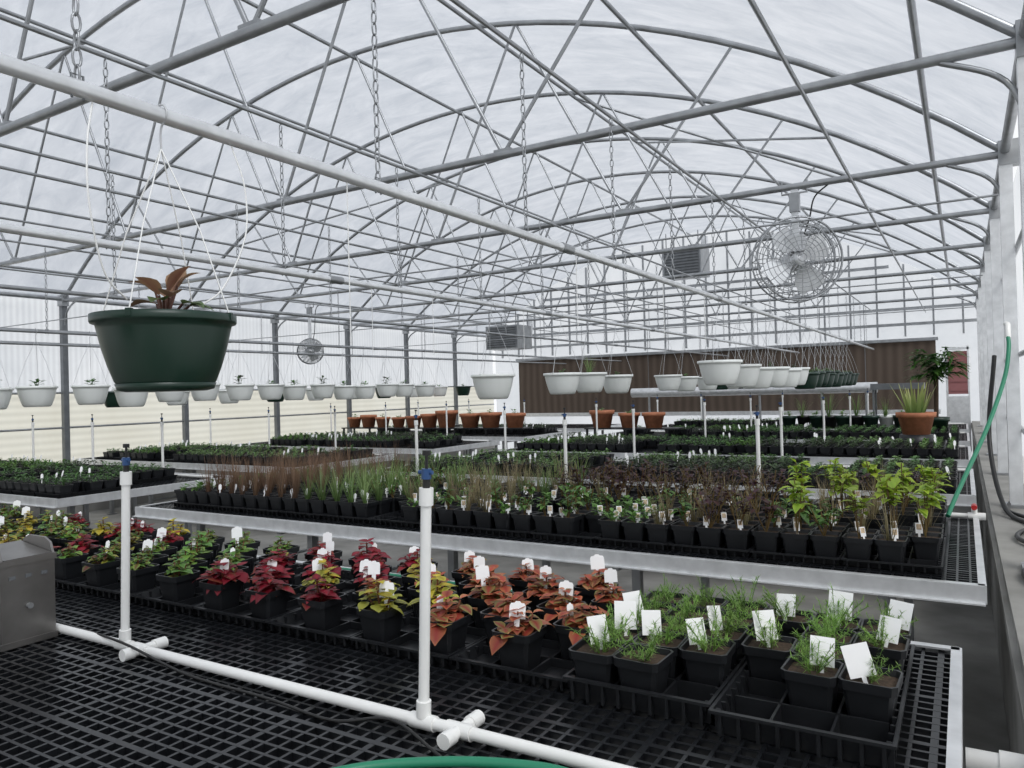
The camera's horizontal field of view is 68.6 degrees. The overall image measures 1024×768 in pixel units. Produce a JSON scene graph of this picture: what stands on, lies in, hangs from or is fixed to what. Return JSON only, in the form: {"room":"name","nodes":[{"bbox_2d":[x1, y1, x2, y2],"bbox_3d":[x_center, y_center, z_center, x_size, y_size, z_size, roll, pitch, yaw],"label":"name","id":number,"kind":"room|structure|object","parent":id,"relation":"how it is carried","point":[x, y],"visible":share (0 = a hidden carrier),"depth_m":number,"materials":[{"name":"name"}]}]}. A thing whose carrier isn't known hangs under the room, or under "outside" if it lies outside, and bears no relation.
{"room":"greenhouse","nodes":[
{"label":"greenhouse","id":0,"kind":"room"},
{"bbox_2d":[0,361,13,409],"bbox_3d":[-4.447,-0.138,6.396,0.333,0.717,0.334,-2,-1,31],"label":"hanging basket","id":1,"kind":"object","parent":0,"point":[5,393],"depth_m":6.37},
{"bbox_2d":[15,328,57,406],"bbox_3d":[-4.257,-0.147,6.713,0.333,0.704,0.334,-2,-1,31],"label":"hanging basket","id":2,"kind":"object","parent":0,"point":[29,396],"depth_m":6.61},
{"bbox_2d":[71,331,110,404],"bbox_3d":[-4.008,-0.153,7.128,0.333,0.698,0.334,-2,-1,31],"label":"hanging basket","id":3,"kind":"object","parent":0,"point":[90,394],"depth_m":7.02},
{"bbox_2d":[104,370,119,407],"bbox_3d":[-4.699,-0.095,8.887,0.333,0.743,0.332,-2,-1,31],"label":"hanging basket","id":4,"kind":"object","parent":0,"point":[111,401],"depth_m":8.76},
{"bbox_2d":[113,388,147,406],"bbox_3d":[-3.797,-0.138,7.477,0.333,0.733,0.334,-2,-1,31],"label":"hanging basket","id":5,"kind":"object","parent":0,"point":[124,399],"depth_m":7.37,"materials":[{"name":"plastic"}]},
{"bbox_2d":[88,104,236,391],"bbox_3d":[-0.796,-0.312,1.713,0.307,0.657,0.307,-2,-1,31],"label":"hanging basket","id":6,"kind":"object","parent":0,"point":[164,348],"depth_m":1.61,"materials":[{"name":"plastic"}]},
{"bbox_2d":[155,391,184,401],"bbox_3d":[-3.581,-0.160,7.839,0.333,0.694,0.334,-2,-1,31],"label":"hanging basket","id":7,"kind":"object","parent":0,"point":[175,396],"depth_m":7.74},
{"bbox_2d":[0,0,349,136],"bbox_3d":[-3.579,-1.112,4.534,11.460,4.705,0.160,-2,-1,31],"label":"roof truss","id":8,"kind":"object","parent":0,"point":[256,27],"depth_m":3.19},
{"bbox_2d":[166,391,190,405],"bbox_3d":[-4.287,-0.100,9.573,0.333,0.743,0.332,-2,-1,31],"label":"hanging basket","id":9,"kind":"object","parent":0,"point":[186,395],"depth_m":9.51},
{"bbox_2d":[191,381,220,400],"bbox_3d":[-3.365,-0.163,8.198,0.333,0.694,0.334,-2,-1,31],"label":"hanging basket","id":10,"kind":"object","parent":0,"point":[207,395],"depth_m":8.10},
{"bbox_2d":[218,349,238,403],"bbox_3d":[-3.875,-0.105,10.259,0.333,0.743,0.332,-2,-1,31],"label":"hanging basket","id":11,"kind":"object","parent":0,"point":[222,394],"depth_m":10.14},
{"bbox_2d":[224,339,254,400],"bbox_3d":[-3.124,-0.162,8.599,0.333,0.702,0.334,-2,-1,31],"label":"hanging basket","id":12,"kind":"object","parent":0,"point":[239,391],"depth_m":8.49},
{"bbox_2d":[0,387,494,519],"bbox_3d":[-5.985,0.298,11.620,0.200,3.150,21.230,-2,-1,31],"label":"wall","id":13,"kind":"structure","parent":0,"point":[47,443],"depth_m":12.31,"materials":[{"name":"metal"}]},
{"bbox_2d":[256,341,284,399],"bbox_3d":[-2.894,-0.164,8.981,0.333,0.704,0.335,-2,-1,31],"label":"hanging basket","id":14,"kind":"object","parent":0,"point":[270,391],"depth_m":8.87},
{"bbox_2d":[283,342,307,399],"bbox_3d":[-2.707,-0.159,9.292,0.333,0.718,0.335,-2,-1,31],"label":"hanging basket","id":15,"kind":"object","parent":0,"point":[290,392],"depth_m":9.18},
{"bbox_2d":[306,355,324,400],"bbox_3d":[-3.051,-0.115,11.630,0.333,0.743,0.332,-2,-1,31],"label":"hanging basket","id":16,"kind":"object","parent":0,"point":[309,394],"depth_m":11.53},
{"bbox_2d":[309,344,335,398],"bbox_3d":[-2.456,-0.167,9.710,0.333,0.708,0.334,-2,-1,31],"label":"hanging basket","id":17,"kind":"object","parent":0,"point":[322,390],"depth_m":9.60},
{"bbox_2d":[333,345,356,399],"bbox_3d":[-2.256,-0.158,10.042,0.333,0.730,0.334,-2,-1,31],"label":"hanging basket","id":18,"kind":"object","parent":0,"point":[341,392],"depth_m":9.93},
{"bbox_2d":[355,346,376,398],"bbox_3d":[-2.050,-0.160,10.385,0.333,0.731,0.334,-2,-1,31],"label":"hanging basket","id":19,"kind":"object","parent":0,"point":[366,391],"depth_m":10.27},
{"bbox_2d":[375,347,398,396],"bbox_3d":[-1.805,-0.173,10.793,0.333,0.712,0.335,-2,-1,31],"label":"hanging basket","id":20,"kind":"object","parent":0,"point":[384,390],"depth_m":10.69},
{"bbox_2d":[396,348,414,396],"bbox_3d":[-1.615,-0.172,11.109,0.333,0.719,0.335,-2,-1,31],"label":"hanging basket","id":21,"kind":"object","parent":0,"point":[403,390],"depth_m":11.00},
{"bbox_2d":[414,349,435,396],"bbox_3d":[-1.344,-0.170,11.559,0.333,0.730,0.334,-2,-1,31],"label":"hanging basket","id":22,"kind":"object","parent":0,"point":[423,390],"depth_m":11.45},
{"bbox_2d":[433,360,447,395],"bbox_3d":[-1.402,-0.135,14.373,0.333,0.743,0.332,-2,-1,31],"label":"hanging basket","id":23,"kind":"object","parent":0,"point":[439,391],"depth_m":14.26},
{"bbox_2d":[455,367,470,395],"bbox_3d":[-0.990,-0.140,15.059,0.333,0.743,0.332,-2,-1,31],"label":"hanging basket","id":24,"kind":"object","parent":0,"point":[462,390],"depth_m":14.95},
{"bbox_2d":[471,301,514,399],"bbox_3d":[-0.148,-0.255,5.593,0.333,0.736,0.335,-2,-1,31],"label":"hanging basket","id":25,"kind":"object","parent":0,"point":[487,386],"depth_m":5.48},
{"bbox_2d":[0,0,997,355],"bbox_3d":[-1.134,-1.025,8.578,11.120,0.486,20.830,-2,-1,31],"label":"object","id":26,"kind":"object","parent":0,"point":[752,2],"visible":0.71,"depth_m":6.11,"materials":[{"name":"metal"}]},
{"bbox_2d":[0,0,1023,433],"bbox_3d":[-1.108,-1.482,8.647,11.414,3.914,21.080,-2,-1,31],"label":"roof","id":27,"kind":"structure","parent":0,"point":[1011,114],"depth_m":9.21,"materials":[{"name":"metal"}]},
{"bbox_2d":[0,0,872,333],"bbox_3d":[-0.911,-1.328,8.413,7.070,0.017,20.880,-2,-1,31],"label":"roof purlins","id":28,"kind":"object","parent":27,"relation":"attached to","point":[458,3],"visible":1,"depth_m":4.96,"materials":[{"name":"metal"}]},
{"bbox_2d":[0,248,96,335],"bbox_3d":[-4.213,-0.841,6.828,0.029,0.773,0.835,-2,-1,31],"label":"rail","id":29,"kind":"object","parent":28,"relation":"hanging from","point":[46,331],"depth_m":6.80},
{"bbox_2d":[0,286,565,363],"bbox_3d":[-3.909,-0.822,10.248,0.026,0.786,20.430,-2,-1,31],"label":"rail","id":30,"kind":"object","parent":28,"relation":"hanging from","point":[1,342],"visible":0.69,"depth_m":11.36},
{"bbox_2d":[297,301,323,363],"bbox_3d":[-3.226,-0.812,12.003,0.436,0.996,0.378,-2,-1,-5],"label":"fan","id":31,"kind":"object","parent":28,"relation":"hanging from","point":[310,340],"visible":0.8,"depth_m":11.94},
{"bbox_2d":[0,175,728,356],"bbox_3d":[-0.394,-0.938,8.134,0.034,0.782,20.430,-2,-1,31],"label":"rail","id":32,"kind":"object","parent":28,"relation":"hanging from","point":[2,286],"visible":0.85,"depth_m":6.20,"materials":[{"name":"metal"}]},
{"bbox_2d":[0,58,799,353],"bbox_3d":[0.895,-0.981,7.359,0.030,0.792,20.430,-2,-1,31],"label":"rail","id":33,"kind":"object","parent":28,"relation":"hanging from","point":[106,243],"visible":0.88,"depth_m":3.90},
{"bbox_2d":[228,290,621,361],"bbox_3d":[-0.293,-0.888,13.351,0.029,0.774,11.375,-2,-1,31],"label":"rail","id":34,"kind":"object","parent":28,"relation":"hanging from","point":[230,341],"depth_m":11.04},
{"bbox_2d":[0,0,873,349],"bbox_3d":[2.133,-1.022,6.615,0.031,0.792,20.430,-2,-1,31],"label":"rail","id":35,"kind":"object","parent":28,"relation":"hanging from","point":[10,66],"visible":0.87,"depth_m":2.19,"materials":[{"name":"metal"}]},
{"bbox_2d":[86,102,705,358],"bbox_3d":[-0.365,-0.355,3.780,1.504,0.500,4.395,-2,-1,31],"label":"tubes","id":36,"kind":"object","parent":35,"relation":"hanging from","point":[91,107],"visible":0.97,"depth_m":1.86,"materials":[{"name":"white plastic"}]},
{"bbox_2d":[22,42,889,285],"bbox_3d":[-1.130,-2.763,8.680,8.616,1.019,17.393,-2,-1,31],"label":"braces","id":37,"kind":"object","parent":27,"relation":"attached to","point":[722,141],"depth_m":8.88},
{"bbox_2d":[486,311,532,350],"bbox_3d":[-0.008,-1.149,16.360,0.800,0.800,0.909,-2,-1,31],"label":"heater","id":38,"kind":"object","parent":27,"relation":"hanging from","point":[527,330],"visible":0.81,"depth_m":16.00,"materials":[{"name":"metal"}]},
{"bbox_2d":[0,0,1023,568],"bbox_3d":[-2.585,-1.124,6.189,11.460,4.705,0.160,-2,-1,31],"label":"roof truss","id":39,"kind":"object","parent":27,"relation":"attached to","point":[949,59],"depth_m":4.43,"materials":[{"name":"metal"}]},
{"bbox_2d":[57,20,1023,508],"bbox_3d":[-1.591,-1.137,7.843,11.460,4.705,0.160,-2,-1,31],"label":"roof truss","id":40,"kind":"object","parent":27,"relation":"attached to","point":[1006,161],"depth_m":5.96,"materials":[{"name":"metal"}]},
{"bbox_2d":[178,90,1008,475],"bbox_3d":[-0.597,-1.149,9.497,11.460,4.705,0.160,-2,-1,31],"label":"roof truss","id":41,"kind":"object","parent":27,"relation":"attached to","point":[994,236],"depth_m":7.82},
{"bbox_2d":[270,137,996,455],"bbox_3d":[0.397,-1.161,11.151,11.460,4.705,0.160,-2,-1,31],"label":"roof truss","id":42,"kind":"object","parent":27,"relation":"attached to","point":[986,263],"depth_m":9.95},
{"bbox_2d":[343,170,988,442],"bbox_3d":[1.391,-1.173,12.806,11.460,4.705,0.160,-2,-1,31],"label":"roof truss","id":43,"kind":"object","parent":27,"relation":"attached to","point":[957,269],"depth_m":11.93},
{"bbox_2d":[663,230,709,280],"bbox_3d":[3.672,-2.659,15.653,0.800,0.903,0.910,-2,-1,31],"label":"heater","id":44,"kind":"object","parent":27,"relation":"hanging from","point":[692,261],"visible":0.74,"depth_m":15.28,"materials":[{"name":"metal"}]},
{"bbox_2d":[402,195,985,432],"bbox_3d":[2.385,-1.185,14.460,11.460,4.705,0.160,-2,-1,31],"label":"roof truss","id":45,"kind":"object","parent":27,"relation":"attached to","point":[406,353],"depth_m":13.65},
{"bbox_2d":[451,215,982,426],"bbox_3d":[3.379,-1.197,16.114,11.460,4.705,0.160,-2,-1,31],"label":"roof truss","id":46,"kind":"object","parent":27,"relation":"attached to","point":[454,345],"depth_m":15.38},
{"bbox_2d":[751,179,842,302],"bbox_3d":[2.125,-1.063,5.655,0.634,0.908,0.354,-2,-1,3],"label":"fan","id":47,"kind":"object","parent":27,"relation":"hanging from","point":[807,278],"visible":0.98,"depth_m":5.58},
{"bbox_2d":[945,321,1010,517],"bbox_3d":[2.811,0.156,4.441,1.229,1.116,0.103,-1,-1,-43],"label":"garden hose","id":48,"kind":"object","parent":27,"relation":"hanging from","point":[1006,324],"visible":1,"depth_m":4.41,"materials":[{"name":"green plastic"}]},
{"bbox_2d":[987,355,1023,578],"bbox_3d":[2.704,0.311,3.975,0.207,1.007,2.804,-2,-1,29],"label":"hose","id":49,"kind":"object","parent":27,"relation":"hanging from","point":[1013,515],"visible":0.91,"depth_m":4.85,"materials":[{"name":"black"}]},
{"bbox_2d":[61,449,1010,767],"bbox_3d":[-0.878,1.704,8.561,12.220,0.001,21.230,-2,-1,31],"label":"floor","id":50,"kind":"structure","parent":0,"point":[971,628],"depth_m":5.39,"materials":[{"name":"concrete"}]},
{"bbox_2d":[0,472,231,544],"bbox_3d":[-5.160,1.412,8.057,4.392,0.811,1.814,-2,-1,31],"label":"bench","id":51,"kind":"object","parent":50,"relation":"on","point":[168,485],"visible":0.26,"depth_m":6.75,"materials":[{"name":"metal"}]},
{"bbox_2d":[31,413,212,477],"bbox_3d":[-4.826,0.681,8.633,4.200,0.665,0.037,-2,-1,31],"label":"pipe","id":52,"kind":"object","parent":51,"relation":"on","point":[161,418],"visible":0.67,"depth_m":7.97,"materials":[{"name":"white plastic"}]},
{"bbox_2d":[75,453,396,533],"bbox_3d":[-3.841,1.396,10.252,4.392,0.811,1.814,-2,-1,31],"label":"bench","id":53,"kind":"object","parent":50,"relation":"on","point":[183,466],"visible":0.23,"depth_m":9.60,"materials":[{"name":"metal"}]},
{"bbox_2d":[209,406,380,455],"bbox_3d":[-3.507,0.665,10.828,4.200,0.665,0.037,-2,-1,31],"label":"pipe","id":54,"kind":"object","parent":53,"relation":"on","point":[334,409],"visible":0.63,"depth_m":10.82,"materials":[{"name":"white plastic"}]},
{"bbox_2d":[232,440,499,473],"bbox_3d":[-2.522,1.380,12.446,4.392,0.811,1.814,-2,-1,31],"label":"bench","id":55,"kind":"object","parent":50,"relation":"on","point":[463,445],"visible":0.24,"depth_m":11.31,"materials":[{"name":"metal"}]},
{"bbox_2d":[330,401,488,441],"bbox_3d":[-2.189,0.649,13.022,4.200,0.665,0.037,-2,-1,31],"label":"pipe","id":56,"kind":"object","parent":55,"relation":"on","point":[446,401],"visible":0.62,"depth_m":13.01,"materials":[{"name":"white plastic"}]},
{"bbox_2d":[345,431,570,470],"bbox_3d":[-1.204,1.364,14.640,4.392,0.811,1.814,-2,-1,31],"label":"bench","id":57,"kind":"object","parent":50,"relation":"on","point":[514,438],"visible":0.23,"depth_m":13.37,"materials":[{"name":"metal"}]},
{"bbox_2d":[341,427,532,436],"bbox_3d":[-1.528,0.893,14.108,4.200,0.156,0.360,-2,-1,31],"label":"shelf","id":58,"kind":"object","parent":57,"relation":"on","point":[344,428],"visible":0.66,"depth_m":13.97,"materials":[{"name":"grey metal"}]},
{"bbox_2d":[347,407,665,427],"bbox_3d":[-0.447,0.608,13.450,6.639,0.338,0.455,-2,-1,31],"label":"terracotta pots","id":59,"kind":"object","parent":58,"relation":"on","point":[489,419],"visible":0.91,"depth_m":13.38,"materials":[{"name":"ceramic"}]},
{"bbox_2d":[411,399,561,431],"bbox_3d":[-0.870,0.633,15.216,4.200,0.665,0.037,-2,-1,31],"label":"pipe","id":60,"kind":"object","parent":57,"relation":"on","point":[468,399],"visible":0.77,"depth_m":15.21,"materials":[{"name":"white plastic"}]},
{"bbox_2d":[0,555,962,767],"bbox_3d":[-1.415,1.260,2.790,5.322,0.811,1.864,-2,-1,31],"label":"bench","id":61,"kind":"object","parent":50,"relation":"on","point":[66,701],"visible":0.33,"depth_m":1.91,"materials":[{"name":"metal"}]},
{"bbox_2d":[0,534,57,651],"bbox_3d":[-1.694,0.701,2.550,0.214,0.340,0.182,-2,-1,31],"label":"box","id":62,"kind":"object","parent":61,"relation":"on","point":[27,566],"visible":1,"depth_m":2.51,"materials":[{"name":"metal"}]},
{"bbox_2d":[56,444,635,767],"bbox_3d":[-1.541,0.534,2.573,5.080,0.666,0.184,-2,-1,31],"label":"pipe","id":63,"kind":"object","parent":61,"relation":"on","point":[450,730],"visible":0.94,"depth_m":1.81,"materials":[{"name":"white plastic"}]},
{"bbox_2d":[333,756,566,767],"bbox_3d":[-0.099,0.795,1.349,0.977,0.030,0.507,-2,-1,25],"label":"garden hose","id":64,"kind":"object","parent":61,"relation":"on","point":[432,761],"visible":1,"depth_m":1.57,"materials":[{"name":"green"}]},
{"bbox_2d":[420,424,621,455],"bbox_3d":[0.115,1.348,16.834,4.392,0.811,1.814,-2,-1,31],"label":"bench","id":65,"kind":"object","parent":50,"relation":"on","point":[574,428],"visible":0.17,"depth_m":16.32,"materials":[{"name":"metal"}]},
{"bbox_2d":[132,500,986,640],"bbox_3d":[-0.049,1.242,4.985,5.402,0.811,1.814,-2,-1,31],"label":"bench","id":66,"kind":"object","parent":50,"relation":"on","point":[962,580],"visible":0.29,"depth_m":3.63,"materials":[{"name":"metal"}]},
{"bbox_2d":[55,501,947,767],"bbox_3d":[-0.517,0.822,4.196,5.116,0.060,3.282,-2,-1,31],"label":"trays","id":67,"kind":"object","parent":66,"relation":"on","point":[759,710],"visible":0.23,"depth_m":2.09,"materials":[{"name":"black plastic"}]},
{"bbox_2d":[196,438,415,511],"bbox_3d":[-1.555,0.671,5.838,1.176,0.440,1.488,-2,-1,31],"label":"potted plants","id":68,"kind":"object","parent":67,"relation":"on","point":[280,491],"depth_m":5.47,"materials":[{"name":"green plant"}]},
{"bbox_2d":[0,500,624,670],"bbox_3d":[-1.501,0.758,3.361,4.294,0.218,0.749,-2,-1,31],"label":"potted coleus","id":69,"kind":"object","parent":67,"relation":"on","point":[504,613],"visible":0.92,"depth_m":2.70,"materials":[{"name":"red plant"}]},
{"bbox_2d":[295,449,591,517],"bbox_3d":[-0.432,0.657,5.165,1.796,0.394,1.618,-2,-1,31],"label":"potted plants","id":70,"kind":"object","parent":67,"relation":"on","point":[364,506],"depth_m":4.96,"materials":[{"name":"green plant"}]},
{"bbox_2d":[174,463,845,556],"bbox_3d":[-0.225,0.714,5.033,4.659,0.266,1.377,-2,-1,31],"label":"potted plants","id":71,"kind":"object","parent":67,"relation":"on","point":[571,515],"visible":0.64,"depth_m":4.07,"materials":[{"name":"green plant"}]},
{"bbox_2d":[442,456,585,528],"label":"potted plant","id":72,"kind":"object","parent":67,"relation":"on","point":[479,513],"depth_m":4.69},
{"bbox_2d":[642,462,770,545],"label":"potted plant","id":73,"kind":"object","parent":67,"relation":"on","point":[659,530],"depth_m":3.78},
{"bbox_2d":[551,457,922,552],"bbox_3d":[1.107,0.644,4.231,2.098,0.317,1.421,-2,-1,31],"label":"potted plants","id":74,"kind":"object","parent":67,"relation":"on","point":[713,532],"depth_m":4.17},
{"bbox_2d":[567,575,919,730],"bbox_3d":[0.643,0.681,2.028,0.792,0.229,0.730,-2,-1,31],"label":"potted plants","id":75,"kind":"object","parent":67,"relation":"on","point":[647,641],"visible":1,"depth_m":1.95,"materials":[{"name":"green plant"}]},
{"bbox_2d":[807,463,908,562],"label":"potted plant","id":76,"kind":"object","parent":67,"relation":"on","point":[891,547],"depth_m":3.42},
{"bbox_2d":[778,458,952,564],"bbox_3d":[1.749,0.591,3.776,0.814,0.380,1.218,-2,-1,31],"label":"potted plants","id":77,"kind":"object","parent":67,"relation":"on","point":[926,541],"depth_m":3.41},
{"bbox_2d":[414,405,966,517],"bbox_3d":[0.334,0.511,5.625,5.250,0.665,0.037,-2,-1,31],"label":"pipe","id":78,"kind":"object","parent":66,"relation":"on","point":[757,420],"visible":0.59,"depth_m":5.57,"materials":[{"name":"white plastic"}]},
{"bbox_2d":[968,503,985,519],"bbox_3d":[2.633,0.726,4.251,0.088,0.087,0.070,-2,-1,31],"label":"valve","id":79,"kind":"object","parent":66,"relation":"on","point":[973,514],"visible":0.98,"depth_m":4.23,"materials":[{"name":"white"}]},
{"bbox_2d":[584,427,684,436],"bbox_3d":[1.951,0.778,12.017,1.580,0.156,0.360,-2,-1,31],"label":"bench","id":80,"kind":"object","parent":50,"relation":"on","point":[673,429],"visible":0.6,"depth_m":11.84,"materials":[{"name":"grey plastic"}]},
{"bbox_2d":[368,462,976,600],"bbox_3d":[1.269,1.226,7.180,5.402,0.811,1.814,-2,-1,31],"label":"bench","id":81,"kind":"object","parent":50,"relation":"on","point":[967,496],"visible":0.13,"depth_m":5.58,"materials":[{"name":"metal"}]},
{"bbox_2d":[463,398,965,471],"bbox_3d":[1.611,0.495,7.750,5.250,0.665,0.037,-2,-1,31],"label":"pipe","id":82,"kind":"object","parent":81,"relation":"on","point":[780,402],"visible":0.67,"depth_m":7.93,"materials":[{"name":"white plastic"}]},
{"bbox_2d":[498,446,971,503],"bbox_3d":[2.588,1.210,9.374,5.402,0.811,1.814,-2,-1,31],"label":"bench","id":83,"kind":"object","parent":50,"relation":"on","point":[965,455],"visible":0.2,"depth_m":7.95,"materials":[{"name":"metal"}]},
{"bbox_2d":[595,393,964,447],"bbox_3d":[2.930,0.479,9.945,5.250,0.665,0.037,-2,-1,31],"label":"pipe","id":84,"kind":"object","parent":83,"relation":"on","point":[704,399],"visible":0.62,"depth_m":10.12,"materials":[{"name":"white plastic"}]},
{"bbox_2d":[630,305,877,419],"bbox_3d":[4.850,0.076,15.636,5.000,3.070,0.200,-2,-1,31],"label":"bench","id":85,"kind":"object","parent":50,"relation":"on","point":[860,387],"visible":0.52,"depth_m":15.46,"materials":[{"name":"metal"}]},
{"bbox_2d":[677,333,698,390],"bbox_3d":[2.185,-0.280,9.476,0.333,0.743,0.334,-2,-1,31],"label":"hanging basket","id":86,"kind":"object","parent":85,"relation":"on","point":[687,383],"depth_m":9.35,"materials":[{"name":"plastic"}]},
{"bbox_2d":[697,336,716,389],"bbox_3d":[2.674,-0.285,10.289,0.333,0.743,0.332,-2,-1,31],"label":"hanging basket","id":87,"kind":"object","parent":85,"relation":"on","point":[701,385],"depth_m":10.19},
{"bbox_2d":[813,330,835,387],"bbox_3d":[3.999,-0.326,9.681,0.333,0.746,0.335,-2,-1,31],"label":"hanging basket","id":88,"kind":"object","parent":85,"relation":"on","point":[832,375],"depth_m":9.57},
{"bbox_2d":[818,332,840,384],"bbox_3d":[4.215,-0.344,10.041,0.333,0.715,0.334,-2,-1,31],"label":"hanging basket","id":89,"kind":"object","parent":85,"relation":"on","point":[837,372],"depth_m":9.94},
{"bbox_2d":[823,333,844,386],"bbox_3d":[4.432,-0.330,10.400,0.333,0.749,0.334,-2,-1,31],"label":"hanging basket","id":90,"kind":"object","parent":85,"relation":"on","point":[841,376],"depth_m":10.29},
{"bbox_2d":[598,431,969,467],"bbox_3d":[3.906,1.194,11.568,5.402,0.811,1.814,-2,-1,31],"label":"bench","id":91,"kind":"object","parent":50,"relation":"on","point":[964,439],"visible":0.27,"depth_m":10.55,"materials":[{"name":"metal"}]},
{"bbox_2d":[623,390,964,433],"bbox_3d":[4.249,0.463,12.139,5.250,0.665,0.037,-2,-1,31],"label":"pipe","id":92,"kind":"object","parent":91,"relation":"on","point":[849,393],"visible":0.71,"depth_m":12.32,"materials":[{"name":"white plastic"}]},
{"bbox_2d":[651,423,968,431],"bbox_3d":[5.225,1.178,13.762,5.402,0.811,1.814,-2,-1,31],"label":"bench","id":93,"kind":"object","parent":50,"relation":"on","point":[963,428],"visible":0.16,"depth_m":12.83,"materials":[{"name":"metal"}]},
{"bbox_2d":[0,424,959,497],"bbox_3d":[-0.374,0.880,9.489,10.356,0.035,14.242,-2,-1,31],"label":"trays","id":94,"kind":"object","parent":93,"relation":"on","point":[169,459],"visible":0.17,"depth_m":8.39,"materials":[{"name":"black plastic"}]},
{"bbox_2d":[0,416,959,493],"bbox_3d":[-0.376,0.798,9.489,10.358,0.190,14.216,-2,-1,31],"label":"seedlings","id":95,"kind":"object","parent":94,"relation":"on","point":[49,477],"visible":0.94,"depth_m":8.30,"materials":[{"name":"green plant"}]},
{"bbox_2d":[891,380,936,443],"bbox_3d":[4.606,0.337,8.537,0.418,0.831,0.459,-2,-1,-7],"label":"potted snake plant","id":96,"kind":"object","parent":94,"relation":"on","point":[915,422],"visible":0.94,"depth_m":8.44,"materials":[{"name":"green plant"}]},
{"bbox_2d":[903,347,969,430],"bbox_3d":[6.063,0.097,10.708,0.879,1.270,0.893,-2,-1,31],"label":"potted palm","id":97,"kind":"object","parent":94,"relation":"on","point":[938,371],"visible":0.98,"depth_m":10.62,"materials":[{"name":"plant"}]},
{"bbox_2d":[671,389,963,424],"bbox_3d":[5.567,0.447,14.333,5.250,0.665,0.037,-2,-1,31],"label":"pipe","id":98,"kind":"object","parent":93,"relation":"on","point":[867,391],"visible":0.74,"depth_m":14.03,"materials":[{"name":"white plastic"}]},
{"bbox_2d":[782,391,902,428],"bbox_3d":[5.682,0.402,12.887,2.021,0.722,0.569,-2,-1,33],"label":"houseplants","id":99,"kind":"object","parent":93,"relation":"on","point":[816,420],"visible":0.86,"depth_m":12.84,"materials":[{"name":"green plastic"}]},
{"bbox_2d":[870,383,924,414],"bbox_3d":[6.563,0.362,12.742,0.800,0.750,0.500,-2,-1,31],"label":"shelf","id":100,"kind":"object","parent":93,"relation":"on","point":[886,386],"visible":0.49,"depth_m":12.61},
{"bbox_2d":[543,312,580,394],"bbox_3d":[0.434,-0.270,6.562,0.333,0.720,0.335,-2,-1,31],"label":"hanging basket","id":101,"kind":"object","parent":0,"point":[557,383],"depth_m":6.45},
{"bbox_2d":[577,318,606,392],"bbox_3d":[0.717,-0.276,7.033,0.333,0.714,0.334,-2,-1,31],"label":"hanging basket","id":102,"kind":"object","parent":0,"point":[589,382],"depth_m":6.92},
{"bbox_2d":[603,321,632,393],"bbox_3d":[1.052,-0.271,7.590,0.333,0.732,0.335,-2,-1,31],"label":"hanging basket","id":103,"kind":"object","parent":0,"point":[614,383],"depth_m":7.47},
{"bbox_2d":[654,330,681,390],"bbox_3d":[1.850,-0.284,8.919,0.333,0.725,0.335,-2,-1,31],"label":"hanging basket","id":104,"kind":"object","parent":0,"point":[664,382],"depth_m":8.80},
{"bbox_2d":[697,302,742,384],"bbox_3d":[1.563,-0.330,5.661,0.333,0.678,0.334,-2,-1,31],"label":"hanging basket","id":105,"kind":"object","parent":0,"point":[713,372],"depth_m":5.55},
{"bbox_2d":[494,231,976,416],"bbox_3d":[4.337,-0.972,17.675,11.320,5.230,0.200,-2,-1,31],"label":"wall","id":106,"kind":"structure","parent":0,"point":[886,363],"depth_m":17.18,"materials":[{"name":"metal"}]},
{"bbox_2d":[945,345,971,451],"bbox_3d":[8.883,0.293,14.915,0.420,2.100,0.065,-2,-1,31],"label":"door","id":107,"kind":"structure","parent":106,"relation":"in","point":[958,407],"depth_m":14.89,"materials":[{"name":"metal"}]},
{"bbox_2d":[726,302,761,387],"bbox_3d":[1.856,-0.322,6.115,0.333,0.702,0.335,-2,-1,31],"label":"hanging basket","id":108,"kind":"object","parent":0,"point":[748,375],"depth_m":5.99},
{"bbox_2d":[743,307,775,388],"bbox_3d":[2.133,-0.317,6.590,0.333,0.718,0.334,-2,-1,31],"label":"hanging basket","id":109,"kind":"object","parent":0,"point":[765,376],"depth_m":6.47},
{"bbox_2d":[759,312,789,386],"bbox_3d":[2.434,-0.326,7.051,0.333,0.709,0.335,-2,-1,31],"label":"hanging basket","id":110,"kind":"object","parent":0,"point":[780,374],"depth_m":6.93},
{"bbox_2d":[773,316,801,387],"bbox_3d":[2.744,-0.324,7.565,0.333,0.720,0.335,-2,-1,31],"label":"hanging basket","id":111,"kind":"object","parent":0,"point":[793,377],"depth_m":7.44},
{"bbox_2d":[782,320,809,384],"bbox_3d":[2.996,-0.337,7.996,0.333,0.701,0.335,-2,-1,31],"label":"hanging basket","id":112,"kind":"object","parent":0,"point":[805,370],"depth_m":7.88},
{"bbox_2d":[794,324,819,388],"bbox_3d":[3.350,-0.317,8.601,0.333,0.749,0.335,-2,-1,31],"label":"hanging basket","id":113,"kind":"object","parent":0,"point":[812,379],"depth_m":8.48,"materials":[{"name":"plastic"}]},
{"bbox_2d":[801,326,825,387],"bbox_3d":[3.567,-0.325,8.961,0.333,0.738,0.335,-2,-1,31],"label":"hanging basket","id":114,"kind":"object","parent":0,"point":[821,376],"depth_m":8.85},
{"bbox_2d":[807,328,830,385],"bbox_3d":[3.783,-0.336,9.321,0.333,0.722,0.335,-2,-1,31],"label":"hanging basket","id":115,"kind":"object","parent":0,"point":[827,374],"depth_m":9.21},
{"bbox_2d":[971,421,1023,753],"bbox_3d":[3.824,-0.028,5.723,0.440,3.150,21.230,-2,-1,31],"label":"wall","id":116,"kind":"structure","parent":0,"point":[1004,554],"depth_m":3.61,"materials":[{"name":"concrete"}]},
{"bbox_2d":[965,747,1023,767],"bbox_3d":[1.175,0.925,1.821,0.125,0.070,0.072,-2,-1,31],"label":"stub","id":117,"kind":"object","parent":116,"relation":"attached to","point":[975,758],"visible":1,"depth_m":1.81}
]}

